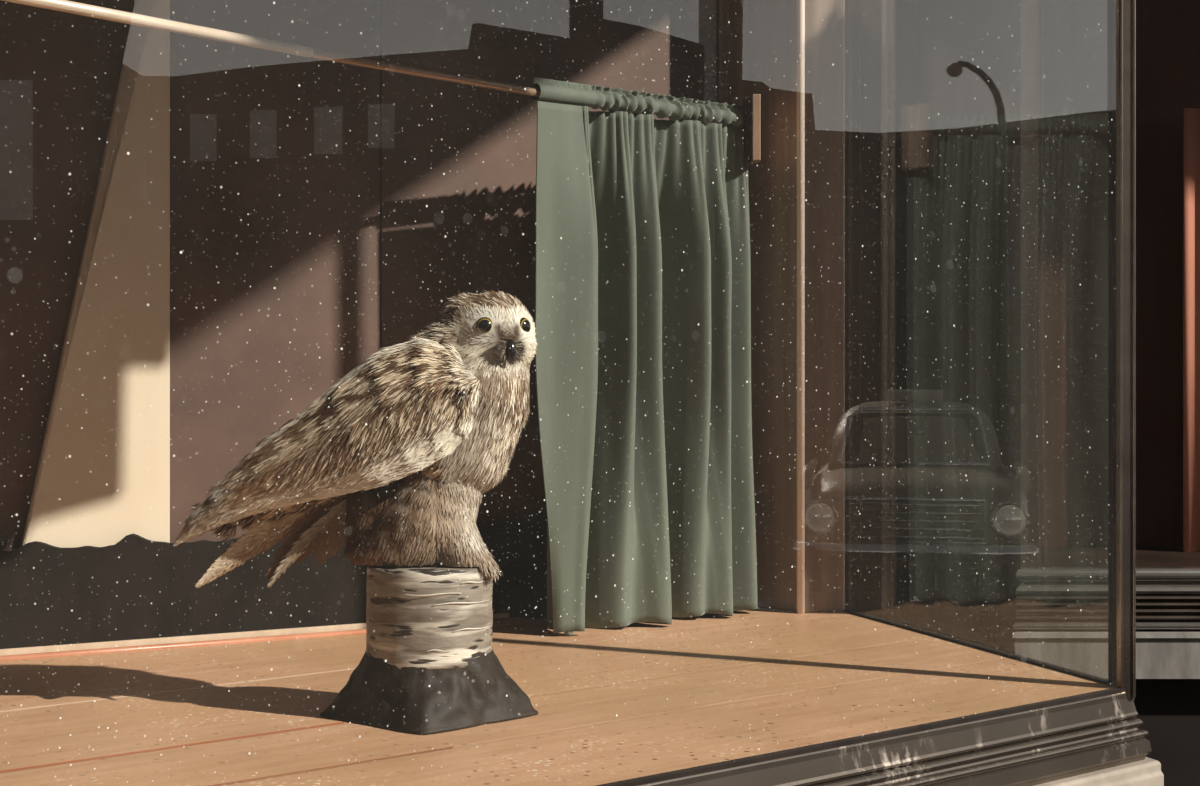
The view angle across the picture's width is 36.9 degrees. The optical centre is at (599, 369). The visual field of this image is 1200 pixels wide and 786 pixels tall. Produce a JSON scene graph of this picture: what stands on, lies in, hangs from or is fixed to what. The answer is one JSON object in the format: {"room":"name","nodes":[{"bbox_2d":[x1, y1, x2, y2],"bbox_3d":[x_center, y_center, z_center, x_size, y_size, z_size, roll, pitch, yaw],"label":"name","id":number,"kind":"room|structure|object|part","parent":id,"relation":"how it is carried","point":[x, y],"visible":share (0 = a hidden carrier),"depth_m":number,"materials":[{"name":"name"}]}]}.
{"room":"street outside shop","nodes":[
{"label":"street outside shop","id":0,"kind":"room"},
{"bbox_2d":[0,0,717,550],"bbox_3d":[-0.533,-0.570,2.415,1.653,1.860,0.030,0,0,-29],"label":"wall","id":1,"kind":"structure","parent":0,"point":[318,191],"depth_m":2.46,"materials":[{"name":"brown paint"}]},
{"bbox_2d":[21,0,169,547],"bbox_3d":[-0.645,-0.166,2.323,0.241,1.043,0.012,0,0,-29],"label":"panel","id":2,"kind":"object","parent":1,"relation":"attached to","point":[115,354],"visible":0.82,"depth_m":2.33,"materials":[{"name":"beige paint"}]},
{"bbox_2d":[0,613,531,660],"bbox_3d":[-0.666,0.354,2.287,1.221,0.012,0.004,0,0,-29],"label":"trim","id":3,"kind":"structure","parent":1,"relation":"attached to","point":[163,640],"depth_m":2.35,"materials":[{"name":"brown wood"}]},
{"bbox_2d":[0,523,546,648],"bbox_3d":[-0.535,0.286,2.369,1.615,0.148,0.010,0,0,-29],"label":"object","id":4,"kind":"structure","parent":1,"relation":"attached to","point":[110,591],"depth_m":2.35,"materials":[{"name":"black fabric"}]},
{"bbox_2d":[0,609,1115,785],"bbox_3d":[-0.299,0.375,1.786,1.974,0.030,1.222,0,0,-26],"label":"floor","id":5,"kind":"structure","parent":0,"point":[689,693],"depth_m":1.93,"materials":[{"name":"brown wood"}]},
{"bbox_2d":[320,565,537,734],"bbox_3d":[-0.178,0.281,1.878,0.166,0.156,0.169,0,0,44],"label":"pedestal","id":6,"kind":"object","parent":5,"relation":"on","point":[430,625],"visible":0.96,"depth_m":1.82,"materials":[{"name":"grey plant"}]},
{"bbox_2d":[174,291,536,587],"bbox_3d":[-0.255,0.071,1.879,0.380,0.313,0.174,0,0,-4],"label":"owl","id":7,"kind":"object","parent":6,"relation":"on","point":[405,499],"visible":1,"depth_m":1.84},
{"bbox_3d":[-0.185,0.143,1.877,0.159,0.140,0.097,0,0,0],"label":"feathered leg","id":8,"kind":"part","parent":7,"relation":"part of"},
{"bbox_2d":[532,0,1022,653],"bbox_3d":[0.700,0.110,4.315,4.600,3.320,0.090,0,0,0],"label":"wall","id":9,"kind":"structure","parent":0,"point":[937,589],"depth_m":4.30,"materials":[{"name":"brown wood"}]},
{"bbox_2d":[718,0,844,612],"bbox_3d":[0.263,-0.570,2.738,0.233,1.860,0.083,0,0,33],"label":"wall","id":10,"kind":"structure","parent":0,"point":[757,50],"depth_m":2.68,"materials":[{"name":"brown wood"}]},
{"bbox_2d":[743,94,760,162],"bbox_3d":[0.225,-0.357,2.672,0.022,0.097,0.055,0,0,0],"label":"rod bracket","id":11,"kind":"object","parent":10,"relation":"attached to","point":[751,104],"visible":0.99,"depth_m":2.65,"materials":[{"name":"brown wood"}]},
{"bbox_2d":[2,0,540,96],"bbox_3d":[-0.238,-0.372,2.208,0.058,0.013,1.321,0,0,42],"label":"curtain rod","id":12,"kind":"object","parent":11,"relation":"attached to","point":[66,6],"visible":0.9,"depth_m":2.03,"materials":[{"name":"silver metal"}]},
{"bbox_2d":[530,77,757,635],"bbox_3d":[0.056,-0.017,2.561,0.410,0.754,0.122,0,0,-40],"label":"curtain","id":13,"kind":"object","parent":12,"relation":"hanging from","point":[617,314],"visible":1,"depth_m":2.52,"materials":[{"name":"green fabric"}]},
{"bbox_3d":[0.220,-0.358,2.678,0.011,0.092,0.045,0,0,0],"label":"plate","id":14,"kind":"part","parent":11,"relation":"part of","materials":[{"name":"brown wood"}]},
{"bbox_2d":[797,0,804,613],"bbox_3d":[0.297,-0.570,2.663,0.012,1.860,0.012,0,0,0],"label":"trim","id":15,"kind":"structure","parent":10,"relation":"attached to","point":[800,3],"depth_m":2.66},
{"bbox_2d":[918,0,1037,567],"bbox_3d":[0.776,-0.571,3.776,0.032,1.858,1.048,0,0,0],"label":"window pane","id":16,"kind":"structure","parent":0,"point":[984,284],"depth_m":3.61,"materials":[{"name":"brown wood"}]},
{"bbox_2d":[919,521,1199,583],"bbox_3d":[1.881,0.373,3.770,2.238,0.030,1.060,0,0,0],"label":"floor","id":17,"kind":"structure","parent":0,"point":[1047,556],"depth_m":3.49,"materials":[{"name":"brown wood"}]},
{"bbox_2d":[1183,108,1199,551],"bbox_3d":[1.399,-0.079,3.543,0.500,0.874,0.030,0,0,0],"label":"door frame","id":18,"kind":"structure","parent":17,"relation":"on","point":[1191,116],"depth_m":3.54,"materials":[{"name":"wood"}]},
{"bbox_2d":[1034,757,1163,785],"bbox_3d":[-0.078,0.550,1.678,0.928,0.220,2.918,0,0,28],"label":"wall","id":19,"kind":"structure","parent":0,"point":[1147,772],"depth_m":1.98,"materials":[{"name":"stone"}]},
{"bbox_2d":[7,0,1112,785],"bbox_3d":[-0.165,-0.567,1.419,1.946,1.866,0.006,0,0,-39],"label":"window","id":20,"kind":"structure","parent":19,"relation":"in","point":[128,153],"depth_m":1.56,"materials":[{"name":"clear glass"}]},
{"bbox_2d":[596,0,1124,785],"bbox_3d":[-0.047,-0.564,1.588,0.558,1.872,2.284,0,0,34],"label":"trim","id":21,"kind":"structure","parent":19,"relation":"attached to","point":[1111,679],"depth_m":2.05,"materials":[{"name":"black metal"}]},
{"bbox_2d":[639,607,1151,785],"bbox_3d":[-0.078,0.401,1.677,0.902,0.078,2.906,0,0,28],"label":"window sill","id":22,"kind":"structure","parent":19,"relation":"on","point":[1057,742],"depth_m":1.86,"materials":[{"name":"brown metal"}]},
{"bbox_2d":[1116,0,1135,699],"bbox_3d":[0.595,-0.564,2.037,0.018,1.872,0.020,0,0,0],"label":"window frame","id":23,"kind":"structure","parent":19,"relation":"attached to","point":[1125,9],"depth_m":2.03,"materials":[{"name":"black metal"}]},
{"bbox_2d":[1012,629,1199,678],"bbox_3d":[1.868,0.510,3.242,2.264,0.086,0.056,0,0,0],"label":"wall","id":24,"kind":"structure","parent":0,"point":[1160,653],"depth_m":3.22,"materials":[{"name":"grey stone"}]},
{"bbox_2d":[1013,622,1199,628],"bbox_3d":[1.869,0.459,3.238,2.262,0.014,0.044,0,0,0],"label":"trim","id":25,"kind":"structure","parent":24,"relation":"attached to","point":[1018,625],"depth_m":3.22,"materials":[{"name":"metal"}]},
{"bbox_2d":[1016,567,1199,593],"bbox_3d":[1.872,0.380,3.241,2.256,0.047,0.038,0,0,0],"label":"trim","id":26,"kind":"structure","parent":24,"relation":"attached to","point":[1034,580],"depth_m":3.23,"materials":[{"name":"metal"}]},
{"bbox_2d":[1016,594,1199,621],"bbox_3d":[1.872,0.427,3.241,2.256,0.049,0.038,0,0,0],"label":"trim","id":27,"kind":"structure","parent":24,"relation":"attached to","point":[1032,607],"depth_m":3.22,"materials":[{"name":"brown metal"}]},
{"bbox_2d":[1134,679,1199,785],"bbox_3d":[1.891,1.161,3.285,2.218,1.217,0.030,0,0,0],"label":"ground","id":28,"kind":"structure","parent":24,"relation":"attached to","point":[1168,710],"depth_m":3.27,"materials":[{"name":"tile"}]},
{"bbox_2d":[1038,0,1199,546],"bbox_3d":[1.896,-0.571,3.655,2.208,1.858,0.030,0,0,0],"label":"wall","id":29,"kind":"structure","parent":0,"point":[1072,139],"depth_m":3.64,"materials":[{"name":"red wood"}]}
]}

